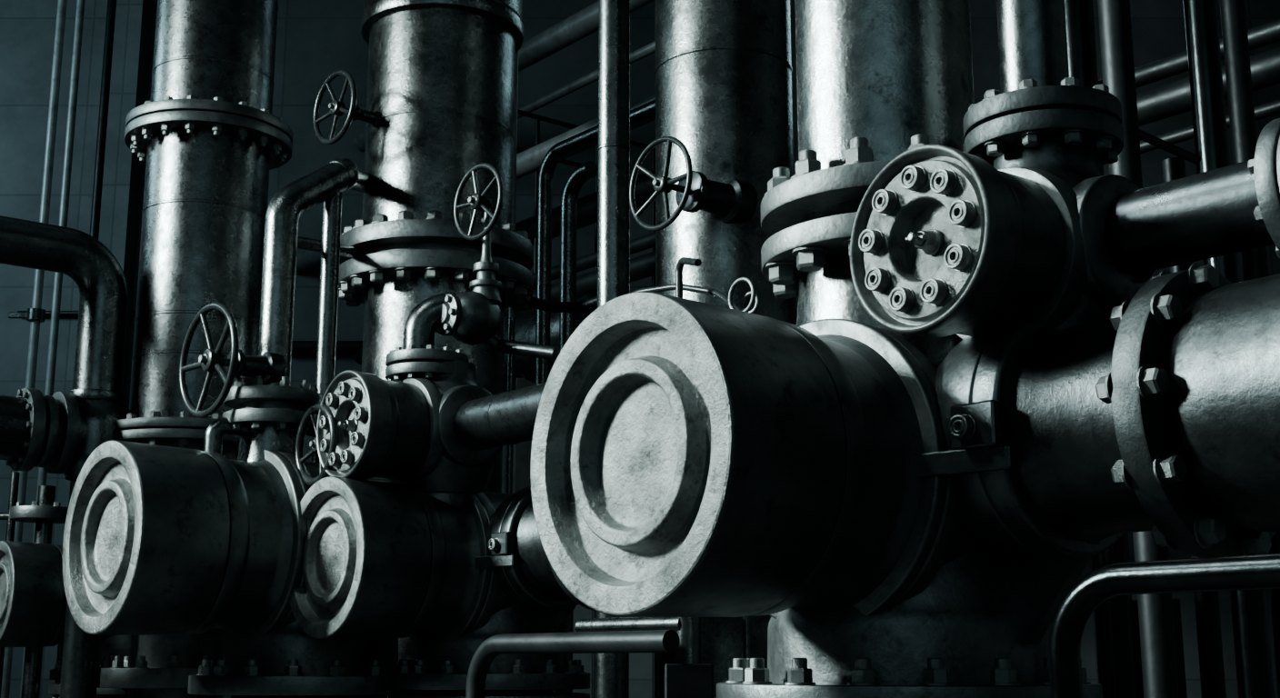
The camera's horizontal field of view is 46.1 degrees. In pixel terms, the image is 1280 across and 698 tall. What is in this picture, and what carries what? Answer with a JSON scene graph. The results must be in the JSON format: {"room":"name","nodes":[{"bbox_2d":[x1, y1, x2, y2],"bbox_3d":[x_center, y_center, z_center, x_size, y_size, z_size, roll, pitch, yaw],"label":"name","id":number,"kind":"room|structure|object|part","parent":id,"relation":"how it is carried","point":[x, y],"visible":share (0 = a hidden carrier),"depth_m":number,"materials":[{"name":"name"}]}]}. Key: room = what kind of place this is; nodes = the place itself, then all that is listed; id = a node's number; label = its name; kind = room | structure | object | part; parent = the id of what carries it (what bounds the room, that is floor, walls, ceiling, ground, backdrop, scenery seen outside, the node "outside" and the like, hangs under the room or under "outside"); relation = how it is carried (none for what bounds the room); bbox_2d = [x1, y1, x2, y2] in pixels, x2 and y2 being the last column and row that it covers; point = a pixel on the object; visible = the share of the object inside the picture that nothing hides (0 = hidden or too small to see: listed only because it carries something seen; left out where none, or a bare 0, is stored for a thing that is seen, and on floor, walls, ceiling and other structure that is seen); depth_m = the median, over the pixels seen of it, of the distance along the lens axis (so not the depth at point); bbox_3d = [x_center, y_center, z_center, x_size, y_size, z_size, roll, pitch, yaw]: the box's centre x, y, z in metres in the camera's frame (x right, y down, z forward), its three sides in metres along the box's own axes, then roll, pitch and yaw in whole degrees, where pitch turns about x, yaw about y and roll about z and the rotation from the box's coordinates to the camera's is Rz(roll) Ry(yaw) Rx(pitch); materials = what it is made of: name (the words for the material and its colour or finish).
{"room":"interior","nodes":[
{"label":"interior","id":0,"kind":"room"},
{"bbox_2d":[0,0,1279,697],"bbox_3d":[-2.000,-0.714,18.176,24.000,12.000,0.300,0,-12,0],"label":"wall","id":1,"kind":"structure","parent":0,"point":[315,39],"depth_m":18.44,"materials":[{"name":"concrete"}]},
{"bbox_2d":[17,310,135,316],"bbox_3d":[-6.618,-0.422,17.901,1.570,0.065,0.065,0,-12,0],"label":"pipe","id":2,"kind":"object","parent":1,"relation":"attached to","point":[47,313],"visible":0.1,"depth_m":17.87,"materials":[{"name":"grey metal"}]},
{"bbox_2d":[98,0,154,404],"bbox_3d":[-6.233,-0.785,17.834,0.340,12.000,0.400,0,-12,0],"label":"pipe","id":3,"kind":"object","parent":1,"relation":"attached to","point":[123,170],"depth_m":18.05,"materials":[{"name":"metal"}]},
{"bbox_2d":[291,340,362,353],"bbox_3d":[-3.718,-0.021,17.777,0.990,0.150,0.150,0,-12,0],"label":"pipe","id":4,"kind":"object","parent":1,"relation":"attached to","point":[298,346],"visible":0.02,"depth_m":17.71,"materials":[{"name":"black metal"}]},
{"bbox_2d":[295,91,655,274],"bbox_3d":[-1.860,-1.583,15.289,0.222,0.222,7.267,9,-15,-38],"label":"pipe","id":5,"kind":"object","parent":1,"relation":"attached to","point":[529,161],"visible":0.15,"depth_m":14.06,"materials":[{"name":"grey metal"}]},
{"bbox_2d":[353,0,655,152],"bbox_3d":[-1.460,-3.010,16.038,0.252,0.252,6.128,9,-15,-38],"label":"pipe","id":6,"kind":"object","parent":1,"relation":"attached to","point":[584,23],"visible":0.31,"depth_m":15.12,"materials":[{"name":"grey metal"}]},
{"bbox_2d":[515,168,655,245],"bbox_3d":[-1.195,-1.233,15.994,0.290,0.290,5.306,9,-15,-38],"label":"pipe","id":7,"kind":"object","parent":1,"relation":"attached to","point":[644,188],"visible":0.14,"depth_m":15.03,"materials":[{"name":"metal"}]},
{"bbox_2d":[517,40,655,119],"bbox_3d":[-1.245,-2.569,16.198,0.098,0.098,5.494,9,-15,-38],"label":"pipe","id":8,"kind":"object","parent":1,"relation":"attached to","point":[649,49],"visible":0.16,"depth_m":15.46,"materials":[{"name":"grey metal"}]},
{"bbox_2d":[353,47,1279,364],"bbox_3d":[0.316,-0.827,13.454,0.212,0.212,11.494,9,-15,-38],"label":"pipe","id":9,"kind":"object","parent":1,"relation":"attached to","point":[1174,98],"visible":0.29,"depth_m":9.66,"materials":[{"name":"grey metal"}]},
{"bbox_2d":[531,19,1279,286],"bbox_3d":[0.491,-1.112,13.603,0.132,0.132,11.267,9,-15,-38],"label":"pipe","id":10,"kind":"object","parent":1,"relation":"attached to","point":[1266,34],"visible":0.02,"depth_m":9.96,"materials":[{"name":"grey metal"}]},
{"bbox_2d":[651,99,1279,287],"bbox_3d":[0.219,-0.544,13.349,0.081,0.081,11.612,9,-15,-38],"label":"pipe","id":11,"kind":"object","parent":1,"relation":"attached to","point":[1272,108],"visible":0.02,"depth_m":9.41,"materials":[{"name":"grey metal"}]},
{"bbox_3d":[-2.000,2.986,5.763,24.000,0.300,22.500,0,-12,0],"label":"floor","id":12,"kind":"structure","parent":0,"visible":0},
{"bbox_2d":[0,471,19,697],"bbox_3d":[-5.011,2.400,11.043,1.150,2.997,0.058,0,-12,0],"label":"frame","id":13,"kind":"object","parent":12,"relation":"on","point":[15,476],"visible":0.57,"depth_m":11.26,"materials":[{"name":"metal"}]},
{"bbox_2d":[0,540,66,647],"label":"valve","id":14,"kind":"object","parent":12,"relation":"on","point":[33,604],"depth_m":10.36,"materials":[{"name":"metal"}]},
{"bbox_2d":[0,0,67,697],"bbox_3d":[-6.445,-1.172,15.973,0.375,12.000,0.180,0,-12,0],"label":"conduit","id":15,"kind":"object","parent":12,"relation":"on","point":[35,315],"visible":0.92,"depth_m":15.85,"materials":[{"name":"metal"}]},
{"bbox_2d":[9,485,68,697],"bbox_3d":[-4.346,2.406,10.735,0.478,2.860,0.478,0,-12,0],"label":"standpipe","id":16,"kind":"object","parent":12,"relation":"on","point":[45,512],"visible":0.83,"depth_m":10.78,"materials":[{"name":"metal"}]},
{"bbox_2d":[20,0,85,697],"bbox_3d":[-6.143,-1.172,15.973,0.084,12.000,0.082,0,-12,0],"label":"conduit","id":17,"kind":"object","parent":12,"relation":"on","point":[80,5],"visible":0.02,"depth_m":16.04,"materials":[{"name":"metal"}]},
{"bbox_2d":[0,388,129,697],"bbox_3d":[-5.645,1.667,8.476,5.748,3.388,0.553,9,-15,-38],"label":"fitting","id":18,"kind":"object","parent":12,"relation":"on","point":[58,433],"visible":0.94,"depth_m":9.91,"materials":[{"name":"metal"}]},
{"bbox_2d":[0,215,128,401],"bbox_3d":[-5.604,-0.513,8.968,5.186,1.221,0.370,9,-15,-38],"label":"pipe","id":19,"kind":"object","parent":18,"relation":"attached to","point":[99,277],"visible":0.84,"depth_m":10.28,"materials":[{"name":"metal"}]},
{"bbox_2d":[54,0,116,682],"bbox_3d":[-6.254,-0.928,17.148,0.100,12.000,0.100,0,-12,0],"label":"conduit","id":20,"kind":"object","parent":12,"relation":"on","point":[98,175],"visible":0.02,"depth_m":17.45,"materials":[{"name":"black metal"}]},
{"bbox_2d":[96,0,293,697],"bbox_3d":[-3.159,-1.191,10.972,1.184,10.000,1.184,-9,-15,38],"label":"vertical pipe","id":21,"kind":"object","parent":12,"relation":"on","point":[209,137],"depth_m":10.54,"materials":[{"name":"metal"}]},
{"bbox_2d":[98,635,131,668],"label":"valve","id":22,"kind":"object","parent":21,"relation":"on","point":[110,645],"depth_m":10.66,"materials":[{"name":"metal"}]},
{"bbox_2d":[61,440,426,697],"bbox_3d":[-2.219,2.011,8.816,2.064,2.852,1.416,10,-16,-41],"label":"valve","id":23,"kind":"object","parent":12,"relation":"on","point":[157,539],"visible":0.84,"depth_m":8.41,"materials":[{"name":"metal"}]},
{"bbox_2d":[203,417,248,457],"bbox_3d":[-2.483,0.562,8.953,0.264,0.316,0.150,7,-14,-31],"label":"pipe","id":24,"kind":"object","parent":23,"relation":"on","point":[215,433],"visible":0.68,"depth_m":8.90,"materials":[{"name":"metal"}]},
{"bbox_2d":[222,157,370,461],"bbox_3d":[-2.055,-0.320,10.021,0.587,2.417,2.021,-3,-12,14],"label":"pipe","id":25,"kind":"object","parent":23,"relation":"on","point":[273,413],"visible":0.85,"depth_m":9.20,"materials":[{"name":"metal"}]},
{"bbox_2d":[179,302,285,418],"bbox_3d":[-2.399,0.093,9.009,0.513,0.687,0.687,11,-16,-42],"label":"handwheel","id":26,"kind":"object","parent":25,"relation":"attached to","point":[271,366],"visible":0.99,"depth_m":8.93,"materials":[{"name":"black metal"}]},
{"bbox_3d":[-2.367,0.099,9.038,0.426,0.048,0.048,11,-16,-42],"label":"stem","id":27,"kind":"part","parent":26,"relation":"part of","materials":[{"name":"metal"}]},
{"bbox_2d":[294,402,338,486],"bbox_3d":[-1.749,0.572,8.786,0.387,0.483,0.483,9,-15,-38],"label":"handwheel","id":28,"kind":"object","parent":23,"relation":"attached to","point":[309,415],"visible":0.68,"depth_m":8.70,"materials":[{"name":"black metal"}]},
{"bbox_2d":[311,191,342,462],"bbox_3d":[-1.999,-0.153,9.613,0.119,2.015,0.119,0,-12,0],"label":"pipe","id":29,"kind":"object","parent":23,"relation":"on","point":[332,207],"visible":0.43,"depth_m":9.61,"materials":[{"name":"metal"}]},
{"bbox_2d":[267,24,277,201],"bbox_3d":[-3.251,-1.762,13.134,0.048,12.000,0.047,0,-12,0],"label":"rod","id":30,"kind":"object","parent":12,"relation":"on","point":[276,25],"visible":0.02,"depth_m":13.26,"materials":[{"name":"metal"}]},
{"bbox_2d":[338,0,533,697],"bbox_3d":[-1.484,-1.660,11.172,1.412,11.000,1.412,9,-15,-36],"label":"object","id":31,"kind":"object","parent":12,"relation":"on","point":[441,78],"depth_m":10.65,"materials":[{"name":"metal"}]},
{"bbox_2d":[297,236,369,258],"bbox_3d":[-2.072,-0.680,10.202,0.080,0.357,1.578,-3,-12,16],"label":"pipe","id":32,"kind":"object","parent":31,"relation":"attached to","point":[303,243],"visible":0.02,"depth_m":9.95,"materials":[{"name":"metal"}]},
{"bbox_2d":[312,70,381,144],"bbox_3d":[-2.021,-1.671,10.707,0.534,0.537,0.466,-10,-16,41],"label":"handwheel","id":33,"kind":"object","parent":31,"relation":"attached to","point":[337,108],"visible":0.96,"depth_m":10.57,"materials":[{"name":"black metal"}]},
{"bbox_2d":[523,295,597,312],"bbox_3d":[-0.533,-0.350,10.795,0.898,0.226,0.100,-11,-16,42],"label":"pipe","id":34,"kind":"object","parent":31,"relation":"attached to","point":[590,304],"visible":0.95,"depth_m":10.76,"materials":[{"name":"metal"}]},
{"bbox_2d":[289,476,589,697],"bbox_3d":[-0.939,2.049,8.483,1.720,2.643,1.650,10,-15,-39],"label":"valve","id":35,"kind":"object","parent":12,"relation":"on","point":[382,560],"visible":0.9,"depth_m":8.36,"materials":[{"name":"metal"}]},
{"bbox_2d":[316,360,502,508],"bbox_3d":[-1.301,0.543,8.724,1.001,0.968,0.656,10,-15,-39],"label":"valve","id":36,"kind":"object","parent":35,"relation":"on","point":[403,432],"visible":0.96,"depth_m":8.50,"materials":[{"name":"metal"}]},
{"bbox_2d":[385,293,469,381],"bbox_3d":[-1.260,-0.013,8.973,0.502,0.671,0.490,0,-12,0],"label":"pipe","id":37,"kind":"object","parent":36,"relation":"on","point":[414,361],"visible":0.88,"depth_m":8.81,"materials":[{"name":"metal"}]},
{"bbox_2d":[435,162,559,360],"bbox_3d":[-0.881,-0.535,9.042,0.734,1.248,0.399,-7,-13,29],"label":"valve","id":38,"kind":"object","parent":37,"relation":"attached to","point":[474,317],"visible":0.98,"depth_m":9.02,"materials":[{"name":"metal"}]},
{"bbox_2d":[453,382,545,450],"bbox_3d":[-0.403,0.302,7.955,0.298,0.298,2.000,9,-15,-38],"label":"pipe","id":39,"kind":"object","parent":36,"relation":"attached to","point":[504,418],"visible":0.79,"depth_m":8.22,"materials":[{"name":"metal"}]},
{"bbox_2d":[504,317,515,493],"bbox_3d":[-1.050,1.879,11.866,0.060,4.354,0.060,0,-12,0],"label":"rod","id":40,"kind":"object","parent":12,"relation":"on","point":[508,486],"visible":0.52,"depth_m":12.17,"materials":[{"name":"metal"}]},
{"bbox_2d":[508,50,518,317],"bbox_3d":[-1.072,-1.824,12.840,0.044,12.000,0.043,0,-12,0],"label":"rod","id":41,"kind":"object","parent":12,"relation":"on","point":[511,311],"visible":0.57,"depth_m":12.81,"materials":[{"name":"metal"}]},
{"bbox_2d":[503,290,597,692],"bbox_3d":[-0.936,1.992,13.556,0.803,4.820,2.201,9,-15,-38],"label":"tank","id":42,"kind":"object","parent":12,"relation":"on","point":[525,366],"visible":0.05,"depth_m":13.48,"materials":[{"name":"metal"}]},
{"bbox_2d":[465,630,679,697],"bbox_3d":[-0.322,2.026,6.104,0.086,1.719,1.403,9,-15,-38],"label":"pipe","id":43,"kind":"object","parent":12,"relation":"on","point":[655,641],"visible":1,"depth_m":6.21,"materials":[{"name":"grey metal"}]},
{"bbox_2d":[555,160,598,692],"bbox_3d":[-0.516,1.239,11.903,0.137,5.622,0.378,9,-15,-38],"label":"pipe","id":44,"kind":"object","parent":12,"relation":"on","point":[585,171],"visible":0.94,"depth_m":12.34,"materials":[{"name":"metal"}]},
{"bbox_2d":[516,109,656,697],"bbox_3d":[-0.156,1.236,16.028,3.000,7.308,0.050,9,-15,-38],"label":"pipes","id":45,"kind":"object","parent":12,"relation":"on","point":[537,117],"visible":0.11,"depth_m":15.99,"materials":[{"name":"grey metal"}]},
{"bbox_3d":[-1.089,1.084,15.288,0.050,7.303,0.050,0,-12,0],"label":"post","id":46,"kind":"part","parent":45,"relation":"part of","materials":[{"name":"grey metal"}]},
{"bbox_3d":[-0.156,-1.906,16.682,3.000,0.050,0.050,9,-15,-38],"label":"rail","id":47,"kind":"part","parent":45,"relation":"part of","materials":[{"name":"grey metal"}]},
{"bbox_3d":[-0.156,-2.317,16.767,3.000,0.050,0.050,9,-15,-38],"label":"rail","id":48,"kind":"part","parent":45,"relation":"part of","materials":[{"name":"grey metal"}]},
{"bbox_3d":[-0.467,1.187,15.781,0.050,7.303,0.050,0,-12,0],"label":"post","id":49,"kind":"part","parent":45,"relation":"part of","materials":[{"name":"grey metal"}]},
{"bbox_3d":[0.155,1.289,16.274,0.050,7.303,0.050,0,-12,0],"label":"post","id":50,"kind":"part","parent":45,"relation":"part of","materials":[{"name":"grey metal"}]},
{"bbox_2d":[534,99,655,384],"bbox_3d":[-0.300,1.051,11.793,0.126,5.945,1.773,9,-15,-38],"label":"pipe","id":51,"kind":"object","parent":12,"relation":"on","point":[641,114],"visible":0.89,"depth_m":12.73,"materials":[{"name":"metal"}]},
{"bbox_2d":[594,0,629,697],"bbox_3d":[-0.139,-1.781,8.133,0.176,10.000,0.176,0,-12,0],"label":"pipe","id":52,"kind":"object","parent":12,"relation":"on","point":[611,670],"visible":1,"depth_m":7.89,"materials":[{"name":"metal"}]},
{"bbox_2d":[675,257,701,298],"bbox_3d":[0.214,1.234,6.388,0.035,3.386,0.237,5,-13,-22],"label":"pipe","id":53,"kind":"object","parent":12,"relation":"on","point":[683,261],"visible":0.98,"depth_m":6.78,"materials":[{"name":"black metal"}]},
{"bbox_2d":[664,617,713,697],"bbox_3d":[0.189,1.880,5.737,0.185,1.856,0.200,0,-12,0],"label":"standpipe","id":54,"kind":"object","parent":12,"relation":"on","point":[687,677],"visible":0.72,"depth_m":5.77,"materials":[{"name":"metal"}]},
{"bbox_2d":[575,617,679,632],"bbox_3d":[-0.037,1.130,6.138,0.071,0.071,0.670,9,-15,-38],"label":"pipe","id":55,"kind":"object","parent":54,"relation":"attached to","point":[613,624],"visible":0.71,"depth_m":6.11,"materials":[{"name":"metal"}]},
{"bbox_2d":[654,0,797,697],"bbox_3d":[0.547,-1.925,9.899,0.908,11.000,0.908,0,-12,0],"label":"vertical pipe","id":56,"kind":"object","parent":12,"relation":"on","point":[724,70],"depth_m":9.39,"materials":[{"name":"metal"}]},
{"bbox_2d":[629,136,757,230],"bbox_3d":[0.358,-0.938,9.075,0.704,0.569,0.569,9,-15,-38],"label":"handwheel","id":57,"kind":"object","parent":56,"relation":"attached to","point":[734,200],"visible":1,"depth_m":9.00,"materials":[{"name":"black metal"}]},
{"bbox_3d":[0.386,-0.934,9.097,0.631,0.040,0.040,9,-15,-38],"label":"stem","id":58,"kind":"part","parent":57,"relation":"part of","materials":[{"name":"metal"}]},
{"bbox_2d":[728,277,759,658],"bbox_3d":[0.435,1.249,5.883,0.072,3.150,0.161,9,-15,-38],"label":"valve","id":59,"kind":"object","parent":12,"relation":"on","point":[755,296],"visible":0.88,"depth_m":6.12,"materials":[{"name":"metal"}]},
{"bbox_3d":[0.418,1.321,5.854,0.028,2.998,0.028,0,-12,0],"label":"stem","id":60,"kind":"part","parent":59,"relation":"part of","materials":[{"name":"metal"}]},
{"bbox_2d":[530,291,1153,697],"bbox_3d":[0.766,1.181,4.308,1.720,2.643,1.650,9,-15,-38],"label":"valve","id":61,"kind":"object","parent":12,"relation":"on","point":[905,525],"visible":0.93,"depth_m":4.18,"materials":[{"name":"metal"}]},
{"bbox_2d":[629,283,742,310],"bbox_3d":[0.144,-0.189,6.999,0.081,0.267,1.035,9,-15,-38],"label":"hose","id":62,"kind":"object","parent":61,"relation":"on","point":[667,287],"visible":0.59,"depth_m":6.90,"materials":[{"name":"black metal"}]},
{"bbox_2d":[760,0,974,365],"bbox_3d":[0.828,-3.262,5.593,0.849,7.135,0.849,-5,-13,24],"label":"vertical pipe","id":63,"kind":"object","parent":61,"relation":"on","point":[877,81],"depth_m":4.82,"materials":[{"name":"metal"}]},
{"bbox_2d":[850,137,1168,339],"bbox_3d":[1.106,-0.212,4.423,0.865,0.836,0.567,8,-14,-35],"label":"valve","id":64,"kind":"object","parent":61,"relation":"on","point":[945,241],"visible":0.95,"depth_m":4.21,"materials":[{"name":"metal"}]},
{"bbox_2d":[963,0,1124,166],"bbox_3d":[1.237,-3.213,5.154,0.472,5.409,0.472,0,-12,0],"label":"riser pipe","id":65,"kind":"object","parent":64,"relation":"on","point":[1037,98],"visible":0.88,"depth_m":4.50,"materials":[{"name":"metal"}]},
{"bbox_2d":[1104,118,1279,274],"bbox_3d":[1.840,-0.436,3.839,0.412,0.410,1.444,9,-15,-38],"label":"pipe","id":66,"kind":"object","parent":64,"relation":"attached to","point":[1233,208],"visible":0.98,"depth_m":4.07,"materials":[{"name":"metal"}]},
{"bbox_2d":[1094,263,1279,558],"bbox_3d":[2.299,-0.027,3.064,0.791,0.777,2.665,9,-15,-38],"label":"pipe","id":67,"kind":"object","parent":61,"relation":"attached to","point":[1192,386],"visible":0.99,"depth_m":3.75,"materials":[{"name":"metal"}]},
{"bbox_2d":[1064,0,1138,697],"bbox_3d":[2.296,-1.577,7.886,0.181,9.500,0.181,0,-12,0],"label":"pipe","id":68,"kind":"object","parent":12,"relation":"on","point":[1114,618],"visible":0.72,"depth_m":7.24,"materials":[{"name":"grey metal"}]},
{"bbox_2d":[1097,0,1179,697],"bbox_3d":[2.365,-1.659,7.495,0.153,9.500,0.153,0,-12,0],"label":"pipe","id":69,"kind":"object","parent":12,"relation":"on","point":[1155,615],"visible":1,"depth_m":7.25,"materials":[{"name":"grey metal"}]},
{"bbox_2d":[1131,599,1187,697],"bbox_3d":[2.521,2.164,7.210,0.200,1.900,0.225,0,-12,0],"label":"stanchion","id":70,"kind":"object","parent":12,"relation":"on","point":[1176,607],"visible":0.14,"depth_m":7.28,"materials":[{"name":"grey metal"}]},
{"bbox_2d":[1048,553,1279,697],"bbox_3d":[1.725,1.212,2.436,0.072,1.819,2.436,9,-15,-38],"label":"pipe","id":71,"kind":"object","parent":12,"relation":"on","point":[1255,572],"visible":1,"depth_m":3.34,"materials":[{"name":"grey metal"}]},
{"bbox_2d":[1161,157,1226,697],"bbox_3d":[2.827,1.058,7.543,0.114,4.200,0.114,0,-12,0],"label":"pipe","id":72,"kind":"object","parent":12,"relation":"on","point":[1206,604],"visible":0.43,"depth_m":7.43,"materials":[{"name":"grey metal"}]},
{"bbox_2d":[1182,0,1274,697],"bbox_3d":[2.796,-1.659,7.495,0.153,9.500,0.153,0,-12,0],"label":"pipe","id":73,"kind":"object","parent":12,"relation":"on","point":[1248,607],"visible":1,"depth_m":7.29,"materials":[{"name":"grey metal"}]},
{"bbox_2d":[1139,129,1199,164],"bbox_3d":[2.555,-1.001,7.358,0.428,0.236,0.044,0,-12,0],"label":"strut","id":74,"kind":"object","parent":73,"relation":"attached to","point":[1145,136],"visible":0.66,"depth_m":7.34,"materials":[{"name":"metal"}]},
{"bbox_2d":[1219,0,1279,697],"bbox_3d":[3.464,-1.414,8.670,0.137,9.500,0.137,0,-12,0],"label":"pipe","id":75,"kind":"object","parent":12,"relation":"on","point":[1242,119],"visible":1,"depth_m":8.61,"materials":[{"name":"grey metal"}]}
]}

